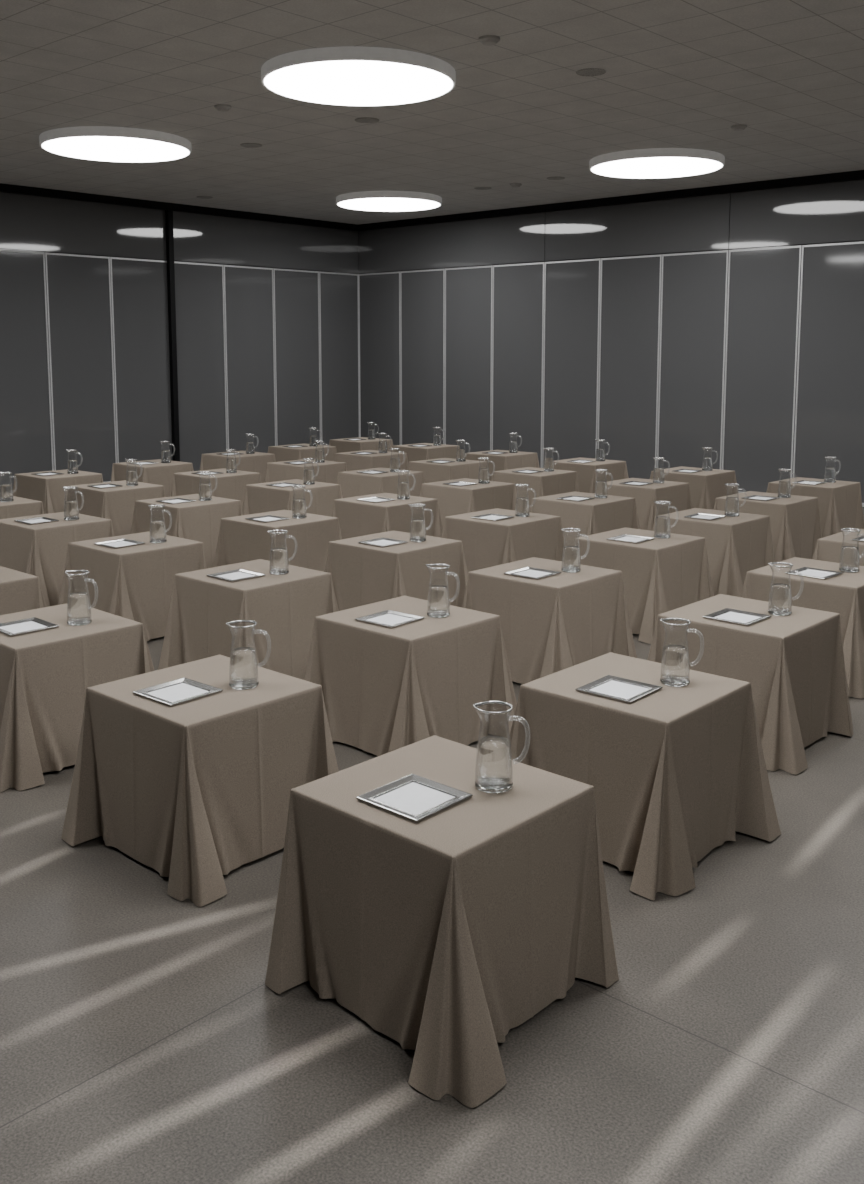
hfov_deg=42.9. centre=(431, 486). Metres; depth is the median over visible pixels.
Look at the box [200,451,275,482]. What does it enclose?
draped table
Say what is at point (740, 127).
smoke detector
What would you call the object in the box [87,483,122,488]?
serving tray
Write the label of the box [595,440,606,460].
water jug
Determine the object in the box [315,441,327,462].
water jug
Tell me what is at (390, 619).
paper
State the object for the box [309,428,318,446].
water jug
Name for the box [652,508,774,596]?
draped table
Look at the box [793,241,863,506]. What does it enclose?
partition panel
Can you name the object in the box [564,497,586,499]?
paper
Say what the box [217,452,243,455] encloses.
serving tray
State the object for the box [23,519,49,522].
paper
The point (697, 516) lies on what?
paper
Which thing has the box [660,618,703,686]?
water jug
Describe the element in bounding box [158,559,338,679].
draped table
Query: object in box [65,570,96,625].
water jug
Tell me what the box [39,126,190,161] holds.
ceiling light
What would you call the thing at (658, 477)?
water jug
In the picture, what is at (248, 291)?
partition panel
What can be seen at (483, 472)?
water jug
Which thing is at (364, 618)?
serving tray
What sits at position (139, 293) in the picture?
partition panel
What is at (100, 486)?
paper
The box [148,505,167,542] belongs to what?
water jug
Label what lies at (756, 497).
paper
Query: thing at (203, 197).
ceiling speaker
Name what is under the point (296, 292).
partition panel
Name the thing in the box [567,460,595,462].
serving tray
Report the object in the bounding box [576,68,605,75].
ceiling speaker
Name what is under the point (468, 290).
partition panel
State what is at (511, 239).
panel
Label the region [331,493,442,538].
draped table
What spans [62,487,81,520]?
water jug
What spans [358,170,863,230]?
trim
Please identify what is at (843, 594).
draped table
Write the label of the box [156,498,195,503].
serving tray
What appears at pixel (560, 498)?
serving tray
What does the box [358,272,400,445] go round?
partition panel
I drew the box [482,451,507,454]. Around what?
serving tray
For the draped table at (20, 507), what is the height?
0.750 m
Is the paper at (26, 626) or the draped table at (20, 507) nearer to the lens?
the paper at (26, 626)
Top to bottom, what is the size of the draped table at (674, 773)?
0.750 m
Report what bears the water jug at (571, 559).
on the draped table at (552, 624)
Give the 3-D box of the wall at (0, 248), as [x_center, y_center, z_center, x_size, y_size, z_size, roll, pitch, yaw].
[-9.447,-1.979,14.970,0.191,4.946,23.310,6,10,42]
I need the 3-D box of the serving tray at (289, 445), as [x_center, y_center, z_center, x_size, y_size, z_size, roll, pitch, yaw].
[-2.283,-0.673,18.357,0.300,0.014,0.300,7,10,42]
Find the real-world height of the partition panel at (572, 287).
3.915 m
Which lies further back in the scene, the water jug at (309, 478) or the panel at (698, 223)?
the panel at (698, 223)
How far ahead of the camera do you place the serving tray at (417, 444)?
18.47 m
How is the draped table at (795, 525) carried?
on the floor
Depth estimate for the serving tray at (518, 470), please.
14.54 m
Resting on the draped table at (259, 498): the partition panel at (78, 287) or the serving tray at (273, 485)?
the serving tray at (273, 485)
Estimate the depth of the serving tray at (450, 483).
13.24 m
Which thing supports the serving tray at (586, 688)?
on the draped table at (674, 773)
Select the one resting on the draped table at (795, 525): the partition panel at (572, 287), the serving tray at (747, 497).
the serving tray at (747, 497)
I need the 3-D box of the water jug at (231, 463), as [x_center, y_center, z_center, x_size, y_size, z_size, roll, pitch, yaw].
[-2.624,-0.337,14.457,0.190,0.314,0.142,7,10,44]
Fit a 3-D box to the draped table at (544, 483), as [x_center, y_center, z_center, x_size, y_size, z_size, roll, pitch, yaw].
[1.374,0.165,14.730,1.122,0.750,1.080,7,10,42]
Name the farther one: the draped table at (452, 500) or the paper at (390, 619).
the draped table at (452, 500)
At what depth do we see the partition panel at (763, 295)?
17.38 m
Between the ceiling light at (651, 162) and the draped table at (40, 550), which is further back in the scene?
the ceiling light at (651, 162)
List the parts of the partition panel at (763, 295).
rail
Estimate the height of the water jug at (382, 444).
0.314 m
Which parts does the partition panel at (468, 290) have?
rail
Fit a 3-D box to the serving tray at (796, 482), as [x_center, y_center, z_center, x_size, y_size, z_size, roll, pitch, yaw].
[4.576,-0.049,13.356,0.300,0.014,0.300,7,10,43]
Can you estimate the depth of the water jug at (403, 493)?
11.89 m
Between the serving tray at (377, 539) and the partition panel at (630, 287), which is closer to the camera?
the serving tray at (377, 539)
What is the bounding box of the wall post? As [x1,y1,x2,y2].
[165,210,179,460]
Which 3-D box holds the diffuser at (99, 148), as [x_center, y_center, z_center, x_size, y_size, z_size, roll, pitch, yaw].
[-3.932,-4.215,13.729,1.768,0.040,1.768,0,7,0]
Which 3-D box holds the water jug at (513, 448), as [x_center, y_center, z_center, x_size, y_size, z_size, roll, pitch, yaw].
[1.302,-0.691,17.286,0.190,0.314,0.142,-2,7,-15]
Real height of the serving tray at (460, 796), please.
0.014 m
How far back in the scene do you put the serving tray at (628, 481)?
13.26 m
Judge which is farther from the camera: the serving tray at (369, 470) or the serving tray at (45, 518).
the serving tray at (369, 470)
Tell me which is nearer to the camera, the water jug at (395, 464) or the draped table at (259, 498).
the draped table at (259, 498)
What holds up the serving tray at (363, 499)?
on the draped table at (356, 518)
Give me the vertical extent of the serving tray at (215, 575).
0.014 m
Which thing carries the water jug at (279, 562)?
on the draped table at (285, 607)
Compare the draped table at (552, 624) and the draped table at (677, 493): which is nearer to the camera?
the draped table at (552, 624)
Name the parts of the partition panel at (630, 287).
rail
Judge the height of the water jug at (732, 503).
0.314 m
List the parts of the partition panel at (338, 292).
rail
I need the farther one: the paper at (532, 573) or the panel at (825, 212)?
the panel at (825, 212)
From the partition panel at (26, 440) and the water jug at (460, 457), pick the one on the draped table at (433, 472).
the water jug at (460, 457)
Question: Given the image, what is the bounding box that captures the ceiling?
[0,0,863,224]
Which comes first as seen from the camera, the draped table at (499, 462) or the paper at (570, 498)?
the paper at (570, 498)
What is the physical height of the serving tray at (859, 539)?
0.014 m
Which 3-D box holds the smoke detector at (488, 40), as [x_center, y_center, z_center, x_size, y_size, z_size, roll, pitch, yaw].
[0.480,-3.725,9.199,0.180,0.050,0.180,0,7,0]
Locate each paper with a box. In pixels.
[0,621,46,632]
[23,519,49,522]
[94,485,112,487]
[104,541,136,546]
[148,683,208,701]
[163,499,184,502]
[218,572,255,579]
[254,517,279,520]
[275,484,291,485]
[367,498,385,501]
[367,540,399,545]
[367,614,412,624]
[375,782,454,814]
[479,515,505,519]
[514,570,550,576]
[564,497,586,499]
[590,680,647,698]
[616,536,644,541]
[625,482,647,484]
[693,515,716,518]
[714,612,760,622]
[751,496,771,499]
[797,570,834,576]
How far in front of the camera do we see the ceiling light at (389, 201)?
18.47 m
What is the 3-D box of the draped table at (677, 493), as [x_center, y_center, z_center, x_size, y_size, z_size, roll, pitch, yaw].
[2.574,0.325,13.450,1.122,0.750,1.080,6,10,42]
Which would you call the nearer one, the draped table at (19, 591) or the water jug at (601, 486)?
the draped table at (19, 591)
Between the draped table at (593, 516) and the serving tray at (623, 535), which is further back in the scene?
the draped table at (593, 516)
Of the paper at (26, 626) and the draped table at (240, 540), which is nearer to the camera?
the paper at (26, 626)
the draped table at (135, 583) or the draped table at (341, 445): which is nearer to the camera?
the draped table at (135, 583)
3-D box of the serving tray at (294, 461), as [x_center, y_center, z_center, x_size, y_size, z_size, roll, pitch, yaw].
[-1.904,-0.341,15.698,0.300,0.014,0.300,7,10,43]
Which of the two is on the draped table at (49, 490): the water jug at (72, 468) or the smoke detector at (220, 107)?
the water jug at (72, 468)
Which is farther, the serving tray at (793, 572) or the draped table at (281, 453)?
the draped table at (281, 453)
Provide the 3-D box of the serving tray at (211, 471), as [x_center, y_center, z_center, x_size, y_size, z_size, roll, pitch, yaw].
[-2.934,-0.176,14.378,0.300,0.014,0.300,6,9,40]
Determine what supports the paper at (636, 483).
in the serving tray at (628, 481)
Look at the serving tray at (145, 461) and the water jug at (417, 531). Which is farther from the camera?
the serving tray at (145, 461)
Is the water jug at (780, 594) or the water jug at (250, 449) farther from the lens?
the water jug at (250, 449)
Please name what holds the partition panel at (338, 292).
attached to the wall at (0, 248)
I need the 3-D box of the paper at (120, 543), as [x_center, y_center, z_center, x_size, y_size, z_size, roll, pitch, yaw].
[-2.603,0.477,9.168,0.206,0.002,0.208,6,9,40]
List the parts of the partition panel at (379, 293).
rail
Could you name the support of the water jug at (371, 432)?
on the draped table at (341, 445)
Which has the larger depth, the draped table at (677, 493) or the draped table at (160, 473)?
the draped table at (160, 473)
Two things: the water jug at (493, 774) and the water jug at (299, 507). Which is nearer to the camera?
the water jug at (493, 774)
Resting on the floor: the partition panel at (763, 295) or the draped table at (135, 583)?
the draped table at (135, 583)
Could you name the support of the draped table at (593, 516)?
on the floor
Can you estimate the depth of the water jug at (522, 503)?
10.66 m
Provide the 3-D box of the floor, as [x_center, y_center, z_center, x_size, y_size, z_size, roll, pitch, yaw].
[-0.742,1.535,7.598,23.600,0.200,23.600,6,10,42]
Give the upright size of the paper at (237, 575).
0.002 m
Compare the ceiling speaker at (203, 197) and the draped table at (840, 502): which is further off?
the ceiling speaker at (203, 197)
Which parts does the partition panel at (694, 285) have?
rail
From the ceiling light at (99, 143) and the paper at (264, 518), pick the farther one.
the ceiling light at (99, 143)
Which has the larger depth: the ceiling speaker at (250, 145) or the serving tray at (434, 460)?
the serving tray at (434, 460)
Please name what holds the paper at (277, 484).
in the serving tray at (273, 485)
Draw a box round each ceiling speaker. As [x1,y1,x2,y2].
[197,196,212,198]
[240,143,261,147]
[355,117,378,122]
[474,187,490,189]
[547,177,564,179]
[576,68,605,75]
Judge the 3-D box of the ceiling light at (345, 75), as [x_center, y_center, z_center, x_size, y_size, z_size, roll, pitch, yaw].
[-0.687,-3.832,10.347,1.820,0.118,1.820,0,7,0]
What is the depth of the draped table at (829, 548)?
9.39 m
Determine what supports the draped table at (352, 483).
on the floor
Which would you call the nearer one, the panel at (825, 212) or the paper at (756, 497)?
the paper at (756, 497)
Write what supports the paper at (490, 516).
in the serving tray at (506, 516)
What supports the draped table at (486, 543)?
on the floor
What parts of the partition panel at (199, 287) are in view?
rail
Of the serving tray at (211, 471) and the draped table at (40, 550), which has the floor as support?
the draped table at (40, 550)
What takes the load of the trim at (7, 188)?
attached to the wall at (0, 248)
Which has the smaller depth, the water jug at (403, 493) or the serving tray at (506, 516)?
the serving tray at (506, 516)
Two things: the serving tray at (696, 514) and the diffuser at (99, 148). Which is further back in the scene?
the diffuser at (99, 148)
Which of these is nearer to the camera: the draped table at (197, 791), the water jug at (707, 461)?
the draped table at (197, 791)
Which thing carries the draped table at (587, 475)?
on the floor
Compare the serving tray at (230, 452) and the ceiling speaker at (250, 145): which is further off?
the serving tray at (230, 452)
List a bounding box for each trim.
[0,183,357,230]
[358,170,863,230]
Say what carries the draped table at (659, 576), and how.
on the floor
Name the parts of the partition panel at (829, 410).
rail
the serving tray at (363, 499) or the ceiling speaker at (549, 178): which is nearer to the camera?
the serving tray at (363, 499)
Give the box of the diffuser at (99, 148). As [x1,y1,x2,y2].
[42,136,188,161]
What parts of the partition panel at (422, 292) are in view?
rail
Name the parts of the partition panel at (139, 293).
rail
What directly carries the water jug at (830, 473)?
on the draped table at (840, 502)
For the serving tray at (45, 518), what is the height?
0.014 m
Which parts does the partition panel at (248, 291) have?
rail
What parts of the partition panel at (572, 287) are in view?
rail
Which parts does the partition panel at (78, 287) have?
rail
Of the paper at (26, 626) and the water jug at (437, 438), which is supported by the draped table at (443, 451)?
the water jug at (437, 438)
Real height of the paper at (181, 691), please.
0.002 m
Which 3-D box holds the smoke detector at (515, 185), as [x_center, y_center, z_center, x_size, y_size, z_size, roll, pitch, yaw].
[1.320,-4.739,17.316,0.180,0.050,0.180,0,7,0]
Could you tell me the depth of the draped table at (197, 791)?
5.07 m
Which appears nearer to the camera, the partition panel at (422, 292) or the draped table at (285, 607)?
the draped table at (285, 607)
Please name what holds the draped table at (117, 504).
on the floor
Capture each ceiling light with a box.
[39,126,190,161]
[261,46,455,105]
[336,191,441,211]
[589,148,724,177]
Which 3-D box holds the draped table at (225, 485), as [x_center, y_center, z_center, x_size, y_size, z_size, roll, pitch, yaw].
[-2.824,0.190,14.535,1.082,0.750,1.099,-7,10,-43]
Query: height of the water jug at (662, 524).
0.314 m
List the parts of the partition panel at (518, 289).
rail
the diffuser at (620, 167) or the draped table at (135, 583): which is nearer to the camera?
the draped table at (135, 583)
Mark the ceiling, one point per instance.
(679, 73)
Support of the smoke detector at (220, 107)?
attached to the ceiling
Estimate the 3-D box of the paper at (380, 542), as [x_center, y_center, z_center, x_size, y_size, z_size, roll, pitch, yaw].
[-0.412,0.470,9.227,0.206,0.002,0.208,7,10,43]
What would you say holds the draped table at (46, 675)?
on the floor
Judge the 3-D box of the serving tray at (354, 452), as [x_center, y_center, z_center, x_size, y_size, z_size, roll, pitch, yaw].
[-1.062,-0.522,17.145,0.300,0.014,0.300,7,10,44]
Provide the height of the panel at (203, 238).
0.871 m
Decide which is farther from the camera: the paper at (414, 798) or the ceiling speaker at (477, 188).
the ceiling speaker at (477, 188)
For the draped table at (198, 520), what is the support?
on the floor
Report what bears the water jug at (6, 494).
on the draped table at (20, 507)
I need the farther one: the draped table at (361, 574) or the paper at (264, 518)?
the paper at (264, 518)
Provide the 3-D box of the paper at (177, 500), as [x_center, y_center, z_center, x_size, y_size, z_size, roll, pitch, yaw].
[-2.734,0.156,11.739,0.206,0.002,0.208,6,9,41]
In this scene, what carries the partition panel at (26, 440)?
attached to the wall at (0, 248)
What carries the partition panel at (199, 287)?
attached to the wall at (0, 248)
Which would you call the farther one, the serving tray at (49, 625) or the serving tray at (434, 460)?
the serving tray at (434, 460)
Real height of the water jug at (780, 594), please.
0.314 m
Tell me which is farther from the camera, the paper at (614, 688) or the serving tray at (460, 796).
the paper at (614, 688)
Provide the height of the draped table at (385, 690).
0.750 m
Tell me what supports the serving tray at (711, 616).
on the draped table at (793, 664)
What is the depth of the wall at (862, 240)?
18.96 m
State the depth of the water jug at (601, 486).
11.99 m
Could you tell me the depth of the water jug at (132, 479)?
13.08 m
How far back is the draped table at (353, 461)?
16.99 m
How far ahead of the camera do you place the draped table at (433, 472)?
15.68 m
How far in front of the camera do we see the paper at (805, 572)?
7.96 m
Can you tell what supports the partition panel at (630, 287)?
attached to the wall at (862, 240)
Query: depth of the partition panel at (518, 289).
20.59 m
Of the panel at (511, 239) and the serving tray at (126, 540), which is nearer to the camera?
the serving tray at (126, 540)
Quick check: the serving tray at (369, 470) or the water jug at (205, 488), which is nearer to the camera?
the water jug at (205, 488)
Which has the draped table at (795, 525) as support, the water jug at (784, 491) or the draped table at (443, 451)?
the water jug at (784, 491)
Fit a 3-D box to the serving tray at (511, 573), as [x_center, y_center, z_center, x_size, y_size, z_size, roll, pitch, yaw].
[0.727,0.626,7.957,0.300,0.014,0.300,6,9,41]
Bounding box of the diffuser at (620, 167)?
[591,157,722,177]
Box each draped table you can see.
[0,496,43,518]
[0,512,113,606]
[0,566,45,614]
[0,603,154,791]
[12,469,102,513]
[58,532,208,640]
[61,655,338,906]
[67,480,165,535]
[111,459,193,496]
[130,494,242,567]
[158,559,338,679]
[171,468,261,507]
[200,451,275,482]
[213,510,341,571]
[242,479,342,516]
[264,459,346,483]
[265,735,618,1107]
[268,443,336,461]
[304,596,516,755]
[324,530,467,610]
[329,437,392,452]
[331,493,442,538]
[334,450,408,470]
[336,467,424,497]
[392,443,459,463]
[408,458,489,482]
[419,478,516,526]
[441,508,564,571]
[462,557,636,683]
[465,450,539,480]
[491,467,579,510]
[508,652,780,899]
[530,491,639,545]
[554,457,628,493]
[574,527,713,643]
[606,478,691,530]
[647,594,852,774]
[650,466,738,509]
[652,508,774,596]
[713,491,821,561]
[740,557,863,698]
[766,477,863,537]
[812,528,863,565]
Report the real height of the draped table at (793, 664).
0.750 m
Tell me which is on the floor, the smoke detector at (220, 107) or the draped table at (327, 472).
the draped table at (327, 472)
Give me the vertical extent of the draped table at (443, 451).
0.750 m
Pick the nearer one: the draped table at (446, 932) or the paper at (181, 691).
the draped table at (446, 932)
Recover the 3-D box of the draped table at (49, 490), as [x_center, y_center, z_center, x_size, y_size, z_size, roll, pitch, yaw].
[-4.882,0.201,14.444,1.153,0.750,1.090,6,10,42]
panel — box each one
[0,192,166,259]
[0,249,53,490]
[45,252,116,481]
[110,257,171,462]
[173,211,357,272]
[174,261,227,470]
[223,265,275,452]
[273,268,320,445]
[319,272,359,445]
[358,212,544,272]
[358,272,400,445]
[400,269,444,444]
[445,266,492,452]
[492,262,544,467]
[542,259,600,467]
[545,193,730,260]
[597,255,661,478]
[657,250,728,469]
[722,245,801,492]
[729,179,863,248]
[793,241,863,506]
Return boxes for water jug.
[0,472,14,501]
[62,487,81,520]
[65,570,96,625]
[66,450,82,473]
[125,459,141,485]
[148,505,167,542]
[160,441,170,462]
[197,471,214,500]
[225,449,236,472]
[226,620,270,689]
[245,434,257,453]
[267,530,294,574]
[291,485,312,518]
[303,458,314,484]
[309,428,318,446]
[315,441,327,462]
[367,422,375,439]
[378,433,387,452]
[389,448,402,471]
[396,470,409,499]
[409,504,432,541]
[426,564,459,617]
[433,427,440,445]
[456,440,465,461]
[473,701,529,792]
[478,457,493,483]
[509,433,521,452]
[514,484,531,516]
[544,448,553,471]
[561,528,589,572]
[594,469,607,498]
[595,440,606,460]
[653,457,668,482]
[654,501,678,538]
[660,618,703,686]
[702,447,712,470]
[724,484,739,516]
[768,562,802,615]
[778,469,792,497]
[824,457,836,482]
[839,528,860,572]
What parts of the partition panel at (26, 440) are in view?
rail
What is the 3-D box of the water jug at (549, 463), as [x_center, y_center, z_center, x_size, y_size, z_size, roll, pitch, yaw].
[1.581,-0.364,14.670,0.190,0.314,0.142,-3,8,-19]
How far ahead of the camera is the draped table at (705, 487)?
14.40 m
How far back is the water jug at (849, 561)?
8.01 m
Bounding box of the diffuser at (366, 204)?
[338,198,439,211]
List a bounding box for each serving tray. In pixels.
[0,617,58,636]
[14,517,58,524]
[31,472,63,475]
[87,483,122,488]
[94,539,144,548]
[129,461,157,464]
[133,677,222,706]
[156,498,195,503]
[191,471,222,475]
[207,569,264,581]
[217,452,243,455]
[245,515,289,522]
[266,482,300,487]
[283,445,307,447]
[284,461,312,464]
[351,452,376,454]
[355,610,424,627]
[356,497,395,502]
[356,774,472,822]
[357,470,387,473]
[358,538,407,547]
[407,444,431,446]
[426,460,454,463]
[442,481,477,486]
[471,513,514,520]
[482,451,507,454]
[504,567,561,579]
[512,470,543,473]
[556,496,594,501]
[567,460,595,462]
[575,675,662,703]
[607,534,654,543]
[619,481,652,485]
[672,469,702,472]
[684,513,725,520]
[703,608,771,625]
[742,495,779,500]
[785,567,843,579]
[792,480,825,484]
[852,536,863,541]
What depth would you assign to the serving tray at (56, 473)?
14.29 m
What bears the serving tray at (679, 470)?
on the draped table at (705, 487)
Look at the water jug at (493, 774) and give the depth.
4.03 m
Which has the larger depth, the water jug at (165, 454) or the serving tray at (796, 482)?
the water jug at (165, 454)
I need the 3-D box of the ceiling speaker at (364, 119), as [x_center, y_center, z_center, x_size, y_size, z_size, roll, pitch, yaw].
[-0.737,-4.155,12.481,0.280,0.010,0.280,0,7,0]
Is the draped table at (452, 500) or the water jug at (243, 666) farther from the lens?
the draped table at (452, 500)
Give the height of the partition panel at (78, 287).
3.915 m
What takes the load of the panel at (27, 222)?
attached to the wall at (0, 248)
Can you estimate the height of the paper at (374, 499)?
0.002 m
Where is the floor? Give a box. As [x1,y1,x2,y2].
[0,508,863,1183]
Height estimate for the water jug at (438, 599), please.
0.314 m
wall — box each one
[0,248,358,273]
[358,240,863,507]
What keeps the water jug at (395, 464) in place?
on the draped table at (352, 483)
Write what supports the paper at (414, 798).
in the serving tray at (460, 796)
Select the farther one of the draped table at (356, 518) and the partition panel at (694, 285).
the partition panel at (694, 285)
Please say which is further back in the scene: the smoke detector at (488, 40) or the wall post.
the wall post
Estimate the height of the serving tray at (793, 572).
0.014 m
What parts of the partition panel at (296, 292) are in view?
rail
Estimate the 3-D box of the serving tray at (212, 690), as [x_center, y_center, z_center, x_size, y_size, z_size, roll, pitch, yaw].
[-1.201,0.970,5.203,0.300,0.014,0.300,6,9,40]
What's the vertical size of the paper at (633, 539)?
0.002 m
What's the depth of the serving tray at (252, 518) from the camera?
10.51 m
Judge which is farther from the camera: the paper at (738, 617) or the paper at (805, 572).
the paper at (805, 572)
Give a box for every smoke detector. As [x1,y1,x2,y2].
[214,104,231,111]
[479,35,499,45]
[510,183,521,187]
[731,124,746,130]
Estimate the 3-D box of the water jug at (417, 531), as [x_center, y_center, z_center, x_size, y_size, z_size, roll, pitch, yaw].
[-0.103,0.302,9.340,0.190,0.314,0.142,-6,9,-39]
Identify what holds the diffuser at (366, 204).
attached to the ceiling light at (389, 201)
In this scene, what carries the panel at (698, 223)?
attached to the wall at (862, 240)

